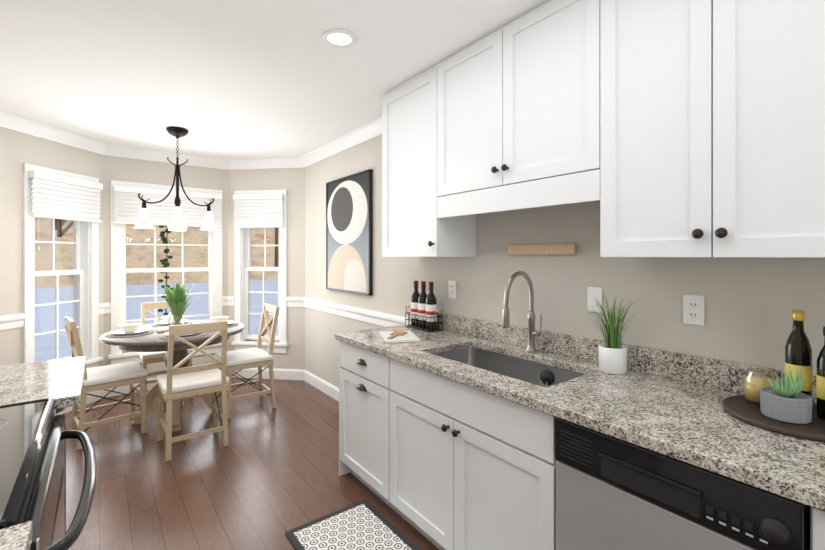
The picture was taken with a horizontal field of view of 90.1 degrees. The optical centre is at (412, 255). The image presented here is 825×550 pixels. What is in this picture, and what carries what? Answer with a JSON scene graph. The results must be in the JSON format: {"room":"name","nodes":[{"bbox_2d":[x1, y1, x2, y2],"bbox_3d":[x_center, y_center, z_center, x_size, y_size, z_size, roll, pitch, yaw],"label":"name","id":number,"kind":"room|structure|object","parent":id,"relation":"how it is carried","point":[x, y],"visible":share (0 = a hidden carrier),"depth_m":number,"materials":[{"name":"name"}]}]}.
{"room":"kitchen","nodes":[
{"label":"kitchen","id":0,"kind":"room"},
{"bbox_2d":[0,127,103,366],"bbox_3d":[-3.215,0.150,3.588,0.160,2.510,1.352,0,0,8],"label":"wall","id":1,"kind":"structure","parent":0,"point":[18,149],"depth_m":3.32,"materials":[{"name":"beige paint"}]},
{"bbox_2d":[23,163,102,368],"bbox_3d":[-3.153,0.175,3.687,0.256,1.860,0.713,0,0,8],"label":"window","id":2,"kind":"structure","parent":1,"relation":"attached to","point":[53,194],"depth_m":3.70,"materials":[{"name":"white wood"}]},
{"bbox_2d":[63,368,338,413],"bbox_3d":[-0.428,1.345,1.515,2.610,0.117,7.331,0,0,-37],"label":"baseboard","id":3,"kind":"structure","parent":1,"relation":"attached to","point":[327,388],"depth_m":4.38,"materials":[{"name":"white wood"}]},
{"bbox_2d":[104,155,227,378],"bbox_3d":[-2.653,0.150,4.502,1.477,2.510,0.160,0,0,-37],"label":"wall","id":4,"kind":"structure","parent":0,"point":[135,170],"depth_m":4.35,"materials":[{"name":"beige paint"}]},
{"bbox_2d":[108,180,221,364],"bbox_3d":[-2.627,0.175,4.462,1.076,1.860,0.256,0,0,-37],"label":"window","id":5,"kind":"structure","parent":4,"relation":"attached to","point":[126,203],"depth_m":4.34,"materials":[{"name":"white wood"}]},
{"bbox_2d":[64,377,439,549],"bbox_3d":[-0.422,1.465,1.507,2.870,0.120,7.630,0,0,-37],"label":"floor","id":6,"kind":"structure","parent":0,"point":[267,477],"depth_m":2.61,"materials":[{"name":"brown wood"}]},
{"bbox_2d":[0,398,95,549],"bbox_3d":[-1.165,0.875,0.952,0.688,1.060,0.825,0,0,-37],"label":"range","id":7,"kind":"object","parent":6,"relation":"on","point":[35,435],"visible":0.94,"depth_m":1.05,"materials":[{"name":"black"}]},
{"bbox_2d":[54,404,64,415],"bbox_3d":[-1.685,0.968,1.528,0.557,0.873,0.700,0,0,-37],"label":"base cabinet","id":8,"kind":"object","parent":6,"relation":"on","point":[61,409],"depth_m":1.67,"materials":[{"name":"white"}]},
{"bbox_2d":[0,521,31,549],"bbox_3d":[-0.444,0.512,-0.058,0.577,0.037,1.645,0,0,-37],"label":"countertop","id":9,"kind":"structure","parent":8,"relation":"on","point":[19,536],"depth_m":0.73,"materials":[{"name":"beige stone"}]},
{"bbox_2d":[0,356,85,411],"bbox_3d":[-1.644,0.512,1.561,0.622,0.037,0.716,0,0,-37],"label":"countertop","id":10,"kind":"structure","parent":8,"relation":"on","point":[61,380],"depth_m":1.62,"materials":[{"name":"beige stone"}]},
{"bbox_2d":[64,316,147,449],"bbox_3d":[-2.424,0.939,3.265,0.430,0.934,0.485,0,0,45],"label":"chair","id":11,"kind":"object","parent":6,"relation":"on","point":[130,374],"visible":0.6,"depth_m":3.19,"materials":[{"name":"brown wood"}]},
{"bbox_2d":[139,301,193,398],"bbox_3d":[-2.462,0.939,4.104,0.430,0.934,0.485,0,0,-37],"label":"chair","id":12,"kind":"object","parent":6,"relation":"on","point":[146,358],"visible":0.44,"depth_m":4.02,"materials":[{"name":"brown wood"}]},
{"bbox_2d":[99,320,244,431],"bbox_3d":[-2.049,1.022,3.592,1.084,0.765,1.084,0,0,-37],"label":"dining table","id":13,"kind":"object","parent":6,"relation":"on","point":[153,342],"visible":0.46,"depth_m":3.33,"materials":[{"name":"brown wood"}]},
{"bbox_2d":[105,323,153,337],"bbox_3d":[-2.320,0.601,3.387,0.336,0.076,0.336,0,0,-37],"label":"place setting","id":14,"kind":"object","parent":13,"relation":"on","point":[130,330],"visible":1,"depth_m":3.35,"materials":[{"name":"grey ceramic"}]},
{"bbox_2d":[151,315,191,326],"bbox_3d":[-2.254,0.601,3.863,0.336,0.076,0.336,0,0,-37],"label":"place setting","id":15,"kind":"object","parent":13,"relation":"on","point":[165,321],"visible":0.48,"depth_m":3.81,"materials":[{"name":"grey ceramic"}]},
{"bbox_2d":[155,282,195,332],"bbox_3d":[-2.048,0.435,3.593,0.322,0.407,0.320,0,0,-37],"label":"centerpiece","id":16,"kind":"object","parent":13,"relation":"on","point":[176,299],"visible":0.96,"depth_m":3.56,"materials":[{"name":"green plant"}]},
{"bbox_2d":[160,332,206,338],"bbox_3d":[-1.843,0.601,3.321,0.336,0.076,0.336,0,0,-37],"label":"place setting","id":17,"kind":"object","parent":13,"relation":"on","point":[165,336],"visible":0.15,"depth_m":3.24,"materials":[{"name":"grey ceramic"}]},
{"bbox_2d":[210,316,238,326],"bbox_3d":[-1.778,0.601,3.798,0.336,0.076,0.336,0,0,-37],"label":"place setting","id":18,"kind":"object","parent":13,"relation":"on","point":[231,323],"visible":0.33,"depth_m":3.81,"materials":[{"name":"grey ceramic"}]},
{"bbox_2d":[157,320,228,461],"bbox_3d":[-1.644,0.939,3.093,0.430,0.934,0.485,0,0,-37],"label":"chair","id":19,"kind":"object","parent":6,"relation":"on","point":[175,382],"visible":1,"depth_m":2.97,"materials":[{"name":"brown wood"}]},
{"bbox_2d":[214,303,279,418],"bbox_3d":[-1.544,0.939,3.850,0.485,0.934,0.430,0,0,-37],"label":"chair","id":20,"kind":"object","parent":6,"relation":"on","point":[258,357],"visible":0.85,"depth_m":3.80,"materials":[{"name":"brown wood"}]},
{"bbox_2d":[285,499,419,549],"bbox_3d":[-0.105,1.400,1.759,0.470,0.008,1.170,0,0,-37],"label":"mat","id":21,"kind":"object","parent":6,"relation":"on","point":[364,524],"visible":1,"depth_m":2.07,"materials":[{"name":"white fabric"}]},
{"bbox_2d":[339,340,410,510],"bbox_3d":[-0.029,0.967,2.574,0.626,0.873,0.634,0,0,-37],"label":"base cabinet","id":22,"kind":"object","parent":6,"relation":"on","point":[369,384],"depth_m":2.35,"materials":[{"name":"white wood"}]},
{"bbox_2d":[335,324,824,511],"bbox_3d":[0.662,0.511,1.629,0.633,0.037,2.996,0,0,-37],"label":"countertop","id":23,"kind":"structure","parent":22,"relation":"on","point":[682,420],"depth_m":1.33,"materials":[{"name":"grey stone"}]},
{"bbox_2d":[380,331,420,342],"bbox_3d":[-0.080,0.485,2.488,0.200,0.013,0.300,0,0,-12],"label":"towel","id":24,"kind":"object","parent":23,"relation":"on","point":[409,336],"visible":0.96,"depth_m":2.42,"materials":[{"name":"white fabric"}]},
{"bbox_2d":[387,331,406,338],"bbox_3d":[-0.102,0.474,2.473,0.080,0.007,0.215,0,0,18],"label":"spatula","id":25,"kind":"object","parent":24,"relation":"on","point":[395,334],"visible":1,"depth_m":2.50,"materials":[{"name":"brown wood"}]},
{"bbox_2d":[405,305,442,331],"bbox_3d":[0.074,0.421,2.793,0.110,0.142,0.308,0,0,-37],"label":"wine rack","id":26,"kind":"object","parent":23,"relation":"on","point":[415,321],"visible":0.77,"depth_m":2.71,"materials":[{"name":"black metal"}]},
{"bbox_2d":[411,281,419,326],"bbox_3d":[0.024,0.328,2.858,0.075,0.314,0.075,0,0,-37],"label":"wine bottle","id":27,"kind":"object","parent":26,"relation":"in","point":[414,301],"visible":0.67,"depth_m":2.83,"materials":[{"name":"black glass"}]},
{"bbox_2d":[418,281,426,327],"bbox_3d":[0.074,0.328,2.793,0.075,0.314,0.075,0,0,-37],"label":"wine bottle","id":28,"kind":"object","parent":26,"relation":"in","point":[422,303],"visible":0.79,"depth_m":2.76,"materials":[{"name":"black glass"}]},
{"bbox_2d":[425,282,436,329],"bbox_3d":[0.123,0.328,2.728,0.075,0.314,0.075,0,0,-37],"label":"wine bottle","id":29,"kind":"object","parent":26,"relation":"in","point":[431,303],"visible":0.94,"depth_m":2.70,"materials":[{"name":"black glass"}]},
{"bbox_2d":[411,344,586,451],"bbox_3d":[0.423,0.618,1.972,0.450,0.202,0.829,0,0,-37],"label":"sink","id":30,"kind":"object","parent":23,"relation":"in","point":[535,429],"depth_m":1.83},
{"bbox_2d":[499,272,542,351],"bbox_3d":[0.550,0.284,2.061,0.248,0.416,0.093,0,0,-37],"label":"faucet","id":31,"kind":"object","parent":23,"relation":"on","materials":[{"name":"silver metal"}]},
{"bbox_2d":[588,294,637,374],"bbox_3d":[0.854,0.328,1.766,0.266,0.327,0.242,0,0,-37],"label":"grass plant","id":32,"kind":"object","parent":23,"relation":"on","point":[612,352],"visible":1,"depth_m":1.73,"materials":[{"name":"green plant"}]},
{"bbox_2d":[722,395,824,441],"bbox_3d":[1.137,0.482,1.240,0.330,0.020,0.330,0,0,-37],"label":"tray","id":33,"kind":"object","parent":23,"relation":"on","point":[740,407],"visible":0.69,"depth_m":1.20,"materials":[{"name":"brown wood"}]},
{"bbox_2d":[743,367,777,405],"bbox_3d":[1.137,0.425,1.347,0.092,0.108,0.092,0,0,-37],"label":"jar","id":34,"kind":"object","parent":33,"relation":"on","point":[753,386],"visible":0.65,"depth_m":1.33,"materials":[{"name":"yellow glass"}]},
{"bbox_2d":[760,366,812,423],"bbox_3d":[1.106,0.402,1.222,0.116,0.154,0.116,0,0,-37],"label":"succulent planter","id":35,"kind":"object","parent":33,"relation":"on","point":[787,401],"visible":1,"depth_m":1.19,"materials":[{"name":"grey"}]},
{"bbox_2d":[785,310,812,397],"bbox_3d":[1.200,0.323,1.281,0.063,0.311,0.062,0,0,-37],"label":"oil bottle","id":36,"kind":"object","parent":33,"relation":"on","point":[798,352],"visible":0.77,"depth_m":1.26,"materials":[{"name":"black glass"}]},
{"bbox_2d":[816,326,824,419],"bbox_3d":[1.228,0.343,1.211,0.059,0.271,0.058,0,0,-37],"label":"oil bottle","id":37,"kind":"object","parent":33,"relation":"on","point":[820,385],"visible":1,"depth_m":1.21,"materials":[{"name":"black glass"}]},
{"bbox_2d":[395,392,646,549],"bbox_3d":[0.409,1.068,1.998,0.626,0.671,1.062,0,0,-37],"label":"base cabinet","id":38,"kind":"object","parent":6,"relation":"on","point":[461,483],"depth_m":1.72,"materials":[{"name":"white wood"}]},
{"bbox_2d":[555,417,809,549],"bbox_3d":[0.883,0.970,1.301,0.614,0.866,0.609,0,0,-37],"label":"dishwasher","id":39,"kind":"object","parent":6,"relation":"on","point":[613,493],"visible":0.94,"depth_m":1.13,"materials":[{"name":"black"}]},
{"bbox_2d":[810,508,824,549],"bbox_3d":[1.345,0.967,0.764,0.626,0.873,0.792,0,0,-37],"label":"base cabinet","id":40,"kind":"object","parent":6,"relation":"on","point":[817,519],"depth_m":0.88,"materials":[{"name":"white wood"}]},
{"bbox_2d":[228,168,304,369],"bbox_3d":[-1.669,0.150,4.804,1.256,2.510,0.160,0,0,8],"label":"wall","id":41,"kind":"structure","parent":0,"point":[291,181],"depth_m":4.68,"materials":[{"name":"beige paint"}]},
{"bbox_2d":[231,189,288,352],"bbox_3d":[-1.737,0.175,4.765,0.670,1.860,0.256,0,0,8],"label":"window","id":42,"kind":"structure","parent":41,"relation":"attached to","point":[265,209],"depth_m":4.70,"materials":[{"name":"white wood"}]},
{"bbox_2d":[0,0,547,158],"bbox_3d":[-0.422,-1.175,1.507,3.370,0.140,8.130,0,0,-37],"label":"ceiling","id":43,"kind":"structure","parent":0,"point":[234,79],"depth_m":2.37,"materials":[{"name":"white paint"}]},
{"bbox_2d":[134,127,216,230],"bbox_3d":[-2.049,-0.669,3.592,0.493,0.869,0.493,0,0,15],"label":"chandelier","id":44,"kind":"object","parent":43,"relation":"hanging from","point":[177,222],"visible":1,"depth_m":3.54,"materials":[{"name":"grey metal"}]},
{"bbox_2d":[322,29,356,47],"bbox_3d":[-0.370,-1.101,2.092,0.176,0.008,0.176,0,0,-37],"label":"recessed light","id":45,"kind":"object","parent":43,"relation":"in","point":[337,38],"visible":1,"depth_m":2.09,"materials":[{"name":"white plastic"}]},
{"bbox_2d":[305,135,824,387],"bbox_3d":[0.857,0.150,2.063,0.160,2.510,6.969,0,0,-37],"label":"wall","id":46,"kind":"structure","parent":0,"point":[751,304],"depth_m":2.03,"materials":[{"name":"beige paint"}]},
{"bbox_2d":[0,110,381,169],"bbox_3d":[-0.413,-1.052,1.495,2.750,0.104,7.481,0,0,-37],"label":"crown molding","id":47,"kind":"structure","parent":46,"relation":"attached to","point":[372,129],"depth_m":4.07,"materials":[{"name":"white wood"}]},
{"bbox_2d":[0,296,410,329],"bbox_3d":[-1.822,0.520,3.351,2.607,0.110,2.735,0,0,-37],"label":"trim","id":48,"kind":"structure","parent":46,"relation":"attached to","point":[351,312],"depth_m":3.73,"materials":[{"name":"white wood"}]},
{"bbox_2d":[326,169,372,295],"bbox_3d":[-0.605,-0.200,3.825,0.034,1.070,0.835,0,0,-37],"label":"picture","id":49,"kind":"object","parent":46,"relation":"attached to","point":[349,233],"visible":1,"depth_m":3.76,"materials":[{"name":"black"}]},
{"bbox_2d":[382,61,486,256],"bbox_3d":[0.112,-0.548,2.641,0.322,1.105,0.631,0,0,-37],"label":"upper cabinet","id":50,"kind":"object","parent":46,"relation":"attached to","point":[417,221],"depth_m":2.50,"materials":[{"name":"white wood"}]},
{"bbox_2d":[449,280,455,298],"bbox_3d":[0.261,0.220,2.705,0.008,0.116,0.072,0,0,-37],"label":"electrical outlet","id":51,"kind":"object","parent":46,"relation":"attached to","point":[452,289],"visible":1,"depth_m":2.70,"materials":[{"name":"white plastic"}]},
{"bbox_2d":[443,0,602,203],"bbox_3d":[0.556,-0.718,2.056,0.322,0.765,0.956,0,0,-37],"label":"upper cabinet","id":52,"kind":"object","parent":46,"relation":"attached to","point":[523,102],"depth_m":1.85,"materials":[{"name":"white wood"}]},
{"bbox_2d":[507,243,576,254],"bbox_3d":[0.666,-0.034,2.161,0.022,0.054,0.411,0,0,-37],"label":"rail","id":53,"kind":"object","parent":46,"relation":"attached to","point":[553,249],"visible":1,"depth_m":2.13,"materials":[{"name":"brown wood"}]},
{"bbox_2d":[587,287,601,312],"bbox_3d":[0.851,0.205,1.926,0.011,0.116,0.072,0,0,-37],"label":"switch plate","id":54,"kind":"object","parent":46,"relation":"attached to","point":[595,293],"visible":0.88,"depth_m":1.93,"materials":[{"name":"white plastic"}]},
{"bbox_2d":[437,313,816,404],"bbox_3d":[0.921,0.441,1.826,0.018,0.107,2.996,0,0,-37],"label":"backsplash","id":55,"kind":"structure","parent":46,"relation":"attached to","point":[714,373],"depth_m":1.73,"materials":[{"name":"grey stone"}]},
{"bbox_2d":[683,294,704,325],"bbox_3d":[1.096,0.210,1.606,0.008,0.116,0.072,0,0,-37],"label":"electrical outlet","id":56,"kind":"object","parent":46,"relation":"attached to","point":[693,309],"visible":1,"depth_m":1.60,"materials":[{"name":"white plastic"}]},
{"bbox_2d":[579,0,824,257],"bbox_3d":[1.076,-0.548,1.370,0.322,1.105,0.883,0,0,-37],"label":"upper cabinet","id":57,"kind":"object","parent":46,"relation":"attached to","point":[675,128],"depth_m":1.29,"materials":[{"name":"white wood"}]},
{"label":"outside","id":58,"kind":"structure","parent":0,"visible":0},
{"bbox_2d":[35,280,277,361],"bbox_3d":[-13.150,2.065,17.325,120.000,0.180,24.500,0,0,-37],"label":"road","id":59,"kind":"structure","parent":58,"point":[133,311],"depth_m":15.80,"materials":[{"name":"blue"}]},
{"bbox_3d":[-4.519,2.055,5.954,80.000,0.200,4.050,0,0,-37],"label":"ground","id":60,"kind":"structure","parent":58,"visible":0},
{"bbox_2d":[158,225,172,315],"bbox_3d":[-2.654,0.730,6.014,2.012,2.581,1.634,0,0,-37],"label":"vine","id":61,"kind":"object","parent":60,"relation":"on","point":[165,263],"depth_m":5.24,"materials":[{"name":"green plant"}]},
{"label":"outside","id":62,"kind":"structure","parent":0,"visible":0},
{"bbox_2d":[35,214,278,287],"bbox_3d":[-34.462,-12.797,45.402,140.000,29.604,46.000,0,0,-37],"label":"hill","id":63,"kind":"structure","parent":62,"point":[192,257],"depth_m":32.19,"materials":[{"name":"brown"}]}
]}

